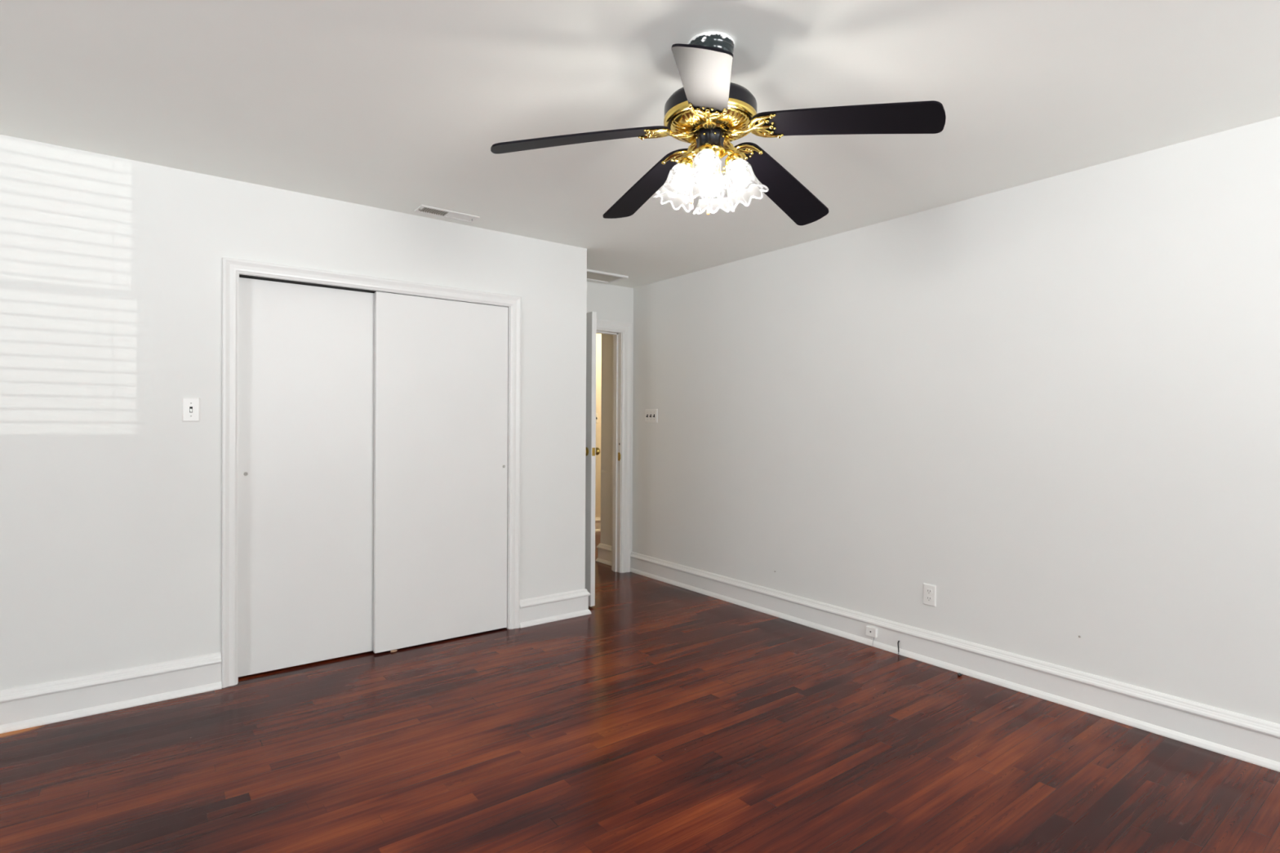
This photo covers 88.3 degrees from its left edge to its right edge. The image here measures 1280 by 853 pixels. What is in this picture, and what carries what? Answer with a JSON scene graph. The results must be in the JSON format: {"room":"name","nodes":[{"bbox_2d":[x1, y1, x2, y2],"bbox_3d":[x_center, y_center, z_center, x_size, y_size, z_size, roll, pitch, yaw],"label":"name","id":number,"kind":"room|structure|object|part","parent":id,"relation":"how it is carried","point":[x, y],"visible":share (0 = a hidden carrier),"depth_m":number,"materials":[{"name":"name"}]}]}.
{"room":"empty bedroom","nodes":[
{"label":"empty bedroom","id":0,"kind":"room"},
{"bbox_2d":[0,134,586,690],"bbox_3d":[-2.502,0.028,2.858,5.285,2.440,0.120,0,0,-37],"label":"wall","id":1,"kind":"structure","parent":0,"point":[111,267],"depth_m":2.99,"materials":[{"name":"paint"}]},
{"bbox_2d":[0,652,222,733],"bbox_3d":[-3.284,1.164,2.179,3.222,0.167,0.031,0,0,-37],"label":"baseboard","id":2,"kind":"structure","parent":1,"relation":"attached to","point":[25,707],"depth_m":2.89,"materials":[{"name":"paint"}]},
{"bbox_2d":[182,397,199,422],"bbox_3d":[-2.095,-0.079,3.079,0.070,0.113,0.018,0,0,-37],"label":"light switch","id":3,"kind":"object","parent":1,"relation":"attached to","point":[190,406],"visible":1,"depth_m":3.08,"materials":[{"name":"white plastic"}]},
{"bbox_2d":[238,277,374,676],"bbox_3d":[-1.720,0.252,3.463,0.677,1.972,0.035,0,0,-37],"label":"door","id":4,"kind":"structure","parent":1,"relation":"in","point":[307,353],"depth_m":3.43,"materials":[{"name":"paint"}]},
{"bbox_3d":[-1.953,0.235,3.266,0.025,0.025,0.004,0,0,-37],"label":"finger pull","id":5,"kind":"part","parent":4,"relation":"part of","materials":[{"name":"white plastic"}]},
{"bbox_2d":[221,257,520,688],"bbox_3d":[-1.409,0.222,3.676,1.570,2.058,0.144,0,0,-37],"label":"door frame","id":6,"kind":"structure","parent":1,"relation":"attached to","point":[231,267],"depth_m":3.26,"materials":[{"name":"paint"}]},
{"bbox_2d":[373,291,508,653],"bbox_3d":[-1.139,0.253,3.847,0.785,1.977,0.035,0,0,-37],"label":"door","id":7,"kind":"structure","parent":1,"relation":"in","point":[441,400],"depth_m":3.81,"materials":[{"name":"paint"}]},
{"bbox_2d":[595,333,601,517],"bbox_3d":[-1.206,0.013,7.279,3.900,2.440,0.120,0,0,-37],"label":"wall","id":8,"kind":"structure","parent":0,"point":[598,336],"depth_m":7.75,"materials":[{"name":"paint"}]},
{"bbox_2d":[595,516,600,532],"bbox_3d":[-1.167,1.150,7.225,3.900,0.167,0.031,0,0,-37],"label":"baseboard","id":9,"kind":"structure","parent":8,"relation":"attached to","point":[597,520],"depth_m":7.73,"materials":[{"name":"paint"}]},
{"bbox_2d":[586,280,633,553],"bbox_3d":[-0.504,0.027,5.435,1.015,2.440,0.120,0,0,-37],"label":"wall","id":10,"kind":"structure","parent":0,"point":[610,302],"depth_m":5.58,"materials":[{"name":"paint"}]},
{"bbox_2d":[585,311,599,606],"bbox_3d":[-0.549,0.223,4.845,0.170,2.030,0.772,0,0,-37],"label":"door","id":11,"kind":"structure","parent":10,"relation":"in","point":[592,451],"depth_m":4.55,"materials":[{"name":"paint"}]},
{"bbox_3d":[-0.317,0.174,4.625,0.067,0.062,0.062,0,0,-37],"label":"knob","id":12,"kind":"part","parent":11,"relation":"part of","materials":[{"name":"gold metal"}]},
{"bbox_2d":[596,318,631,573],"bbox_3d":[-0.495,0.177,5.429,0.945,2.139,0.146,0,0,-37],"label":"door frame","id":13,"kind":"structure","parent":10,"relation":"attached to","point":[625,327],"depth_m":5.64,"materials":[{"name":"paint"}]},
{"bbox_3d":[-0.177,0.258,5.629,0.005,0.070,0.038,0,0,-37],"label":"strike plate","id":14,"kind":"part","parent":13,"relation":"part of","materials":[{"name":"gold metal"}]},
{"bbox_2d":[0,531,1279,852],"bbox_3d":[-0.202,1.326,2.157,8.700,0.120,10.000,0,0,-37],"label":"floor","id":15,"kind":"structure","parent":0,"point":[662,717],"depth_m":2.49,"materials":[{"name":"brown wood"}]},
{"bbox_2d":[0,0,1279,288],"bbox_3d":[-0.187,-1.234,2.143,8.700,0.120,10.000,0,0,-37],"label":"ceiling","id":16,"kind":"structure","parent":0,"point":[402,106],"depth_m":2.31,"materials":[{"name":"paint"}]},
{"bbox_2d":[413,204,479,222],"bbox_3d":[-1.073,-1.179,3.675,0.330,0.016,0.124,0,0,-37],"label":"ceiling vent","id":17,"kind":"object","parent":16,"relation":"in","point":[424,209],"visible":1,"depth_m":3.67,"materials":[{"name":"white plastic"}]},
{"bbox_2d":[586,269,628,283],"bbox_3d":[-0.336,-1.183,5.197,0.410,0.016,0.270,0,0,-37],"label":"ceiling vent","id":18,"kind":"object","parent":16,"relation":"in","point":[592,275],"visible":0.62,"depth_m":5.21,"materials":[{"name":"metal"}]},
{"bbox_2d":[490,31,946,225],"bbox_3d":[0.220,-0.913,2.063,1.253,0.518,1.252,0,0,-37],"label":"ceiling fan","id":19,"kind":"object","parent":16,"relation":"hanging from","point":[710,112],"visible":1,"depth_m":1.95,"materials":[{"name":"black wood"}]},
{"bbox_3d":[-0.171,-0.850,1.951,0.528,0.123,0.132,0,0,-9],"label":"fan blade","id":20,"kind":"part","parent":19,"relation":"part of","materials":[{"name":"black paint"}]},
{"bbox_3d":[0.033,-0.862,2.378,0.132,0.102,0.528,0,0,-30],"label":"fan blade","id":21,"kind":"part","parent":19,"relation":"part of","materials":[{"name":"black paint"}]},
{"bbox_3d":[0.104,-0.747,2.053,0.126,0.146,0.126,0,0,-37],"label":"lamp shade","id":22,"kind":"part","parent":19,"relation":"part of","materials":[{"name":"white glass"}]},
{"bbox_3d":[0.127,-0.777,2.048,0.047,0.077,0.048,0,0,-37],"label":"light bulb","id":23,"kind":"part","parent":19,"relation":"part of","materials":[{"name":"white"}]},
{"bbox_3d":[0.157,-0.844,1.638,0.132,0.127,0.528,0,0,6],"label":"fan blade","id":24,"kind":"part","parent":19,"relation":"part of","materials":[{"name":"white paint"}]},
{"bbox_3d":[0.190,-0.746,1.918,0.126,0.146,0.126,0,0,-37],"label":"lamp shade","id":25,"kind":"part","parent":19,"relation":"part of","materials":[{"name":"white glass"}]},
{"bbox_3d":[0.195,-0.776,1.941,0.048,0.077,0.047,0,0,-37],"label":"light bulb","id":26,"kind":"part","parent":19,"relation":"part of","materials":[{"name":"white glass"}]},
{"bbox_3d":[0.216,-0.918,2.028,0.247,0.033,0.247,0,0,-37],"label":"motor vent plate","id":27,"kind":"part","parent":19,"relation":"part of","materials":[{"name":"gold metal"}]},
{"bbox_3d":[0.239,-0.747,2.140,0.126,0.146,0.126,0,0,-37],"label":"lamp shade","id":28,"kind":"part","parent":19,"relation":"part of","materials":[{"name":"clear glass"}]},
{"bbox_3d":[0.235,-0.777,2.117,0.048,0.077,0.047,0,0,-37],"label":"light bulb","id":29,"kind":"part","parent":19,"relation":"part of","materials":[{"name":"white glass"}]},
{"bbox_3d":[0.303,-0.776,2.009,0.047,0.077,0.048,0,0,-37],"label":"light bulb","id":30,"kind":"part","parent":19,"relation":"part of","materials":[{"name":"white glass"}]},
{"bbox_3d":[0.326,-0.746,2.004,0.126,0.146,0.126,0,0,-37],"label":"lamp shade","id":31,"kind":"part","parent":19,"relation":"part of","materials":[{"name":"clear glass"}]},
{"bbox_3d":[0.491,-0.840,2.309,0.132,0.137,0.528,1,0,42],"label":"fan blade","id":32,"kind":"part","parent":19,"relation":"part of","materials":[{"name":"black paint"}]},
{"bbox_3d":[0.574,-0.857,1.864,0.528,0.101,0.132,0,0,27],"label":"fan blade","id":33,"kind":"part","parent":19,"relation":"part of","materials":[{"name":"black paint"}]},
{"bbox_2d":[600,115,1279,724],"bbox_3d":[2.125,0.055,2.916,0.120,2.440,8.050,0,0,-37],"label":"wall","id":34,"kind":"structure","parent":0,"point":[1051,406],"depth_m":3.21,"materials":[{"name":"paint"}]},
{"bbox_2d":[644,408,657,422],"bbox_3d":[0.088,-0.089,5.480,0.018,0.113,0.164,0,0,-37],"label":"light switch","id":35,"kind":"object","parent":34,"relation":"attached to","point":[651,415],"visible":1,"depth_m":5.47,"materials":[{"name":"white plastic"}]},
{"bbox_2d":[865,626,877,642],"bbox_3d":[1.336,1.212,3.807,0.020,0.106,0.068,0,0,-37],"label":"cable jack","id":36,"kind":"object","parent":34,"relation":"attached to","point":[869,631],"visible":1,"depth_m":3.80,"materials":[{"name":"white plastic"}]},
{"bbox_2d":[923,582,936,607],"bbox_3d":[1.558,0.908,3.552,0.009,0.114,0.071,0,0,-37],"label":"power outlet","id":37,"kind":"object","parent":34,"relation":"attached to","point":[929,590],"visible":1,"depth_m":3.55,"materials":[{"name":"white plastic"}]},
{"bbox_2d":[925,595,932,601],"bbox_3d":[1.556,0.927,3.551,0.003,0.027,0.033,0,0,-37],"label":"receptacle","id":38,"kind":"object","parent":37,"relation":"attached to","point":[928,598],"depth_m":3.55,"materials":[{"name":"grey plastic"}]},
{"bbox_2d":[925,588,932,594],"bbox_3d":[1.556,0.888,3.550,0.003,0.027,0.033,0,0,-37],"label":"receptacle","id":39,"kind":"object","parent":37,"relation":"attached to","point":[928,591],"depth_m":3.55,"materials":[{"name":"grey plastic"}]},
{"bbox_2d":[630,551,1279,772],"bbox_3d":[2.170,1.193,2.729,0.031,0.167,7.442,0,0,-37],"label":"baseboard","id":40,"kind":"structure","parent":34,"relation":"attached to","point":[1254,740],"depth_m":3.18,"materials":[{"name":"paint"}]},
{"bbox_3d":[-0.659,0.020,6.543,4.120,2.440,1.955,0,0,-37],"label":"wall","id":41,"kind":"structure","parent":0,"visible":0},
{"bbox_2d":[595,542,611,565],"bbox_3d":[-0.051,1.162,6.145,0.631,0.167,0.354,0,0,-37],"label":"baseboard","id":42,"kind":"structure","parent":41,"relation":"attached to","point":[604,551],"depth_m":6.00,"materials":[{"name":"paint"}]},
{"bbox_3d":[-0.737,0.029,4.804,0.120,2.440,0.842,0,0,-37],"label":"wall","id":43,"kind":"structure","parent":0,"visible":0},
{"bbox_2d":[519,588,591,628],"bbox_3d":[-0.797,1.166,4.600,0.522,0.167,0.873,0,0,-37],"label":"baseboard","id":44,"kind":"structure","parent":43,"relation":"attached to","point":[536,611],"depth_m":4.25,"materials":[{"name":"paint"}]}
]}

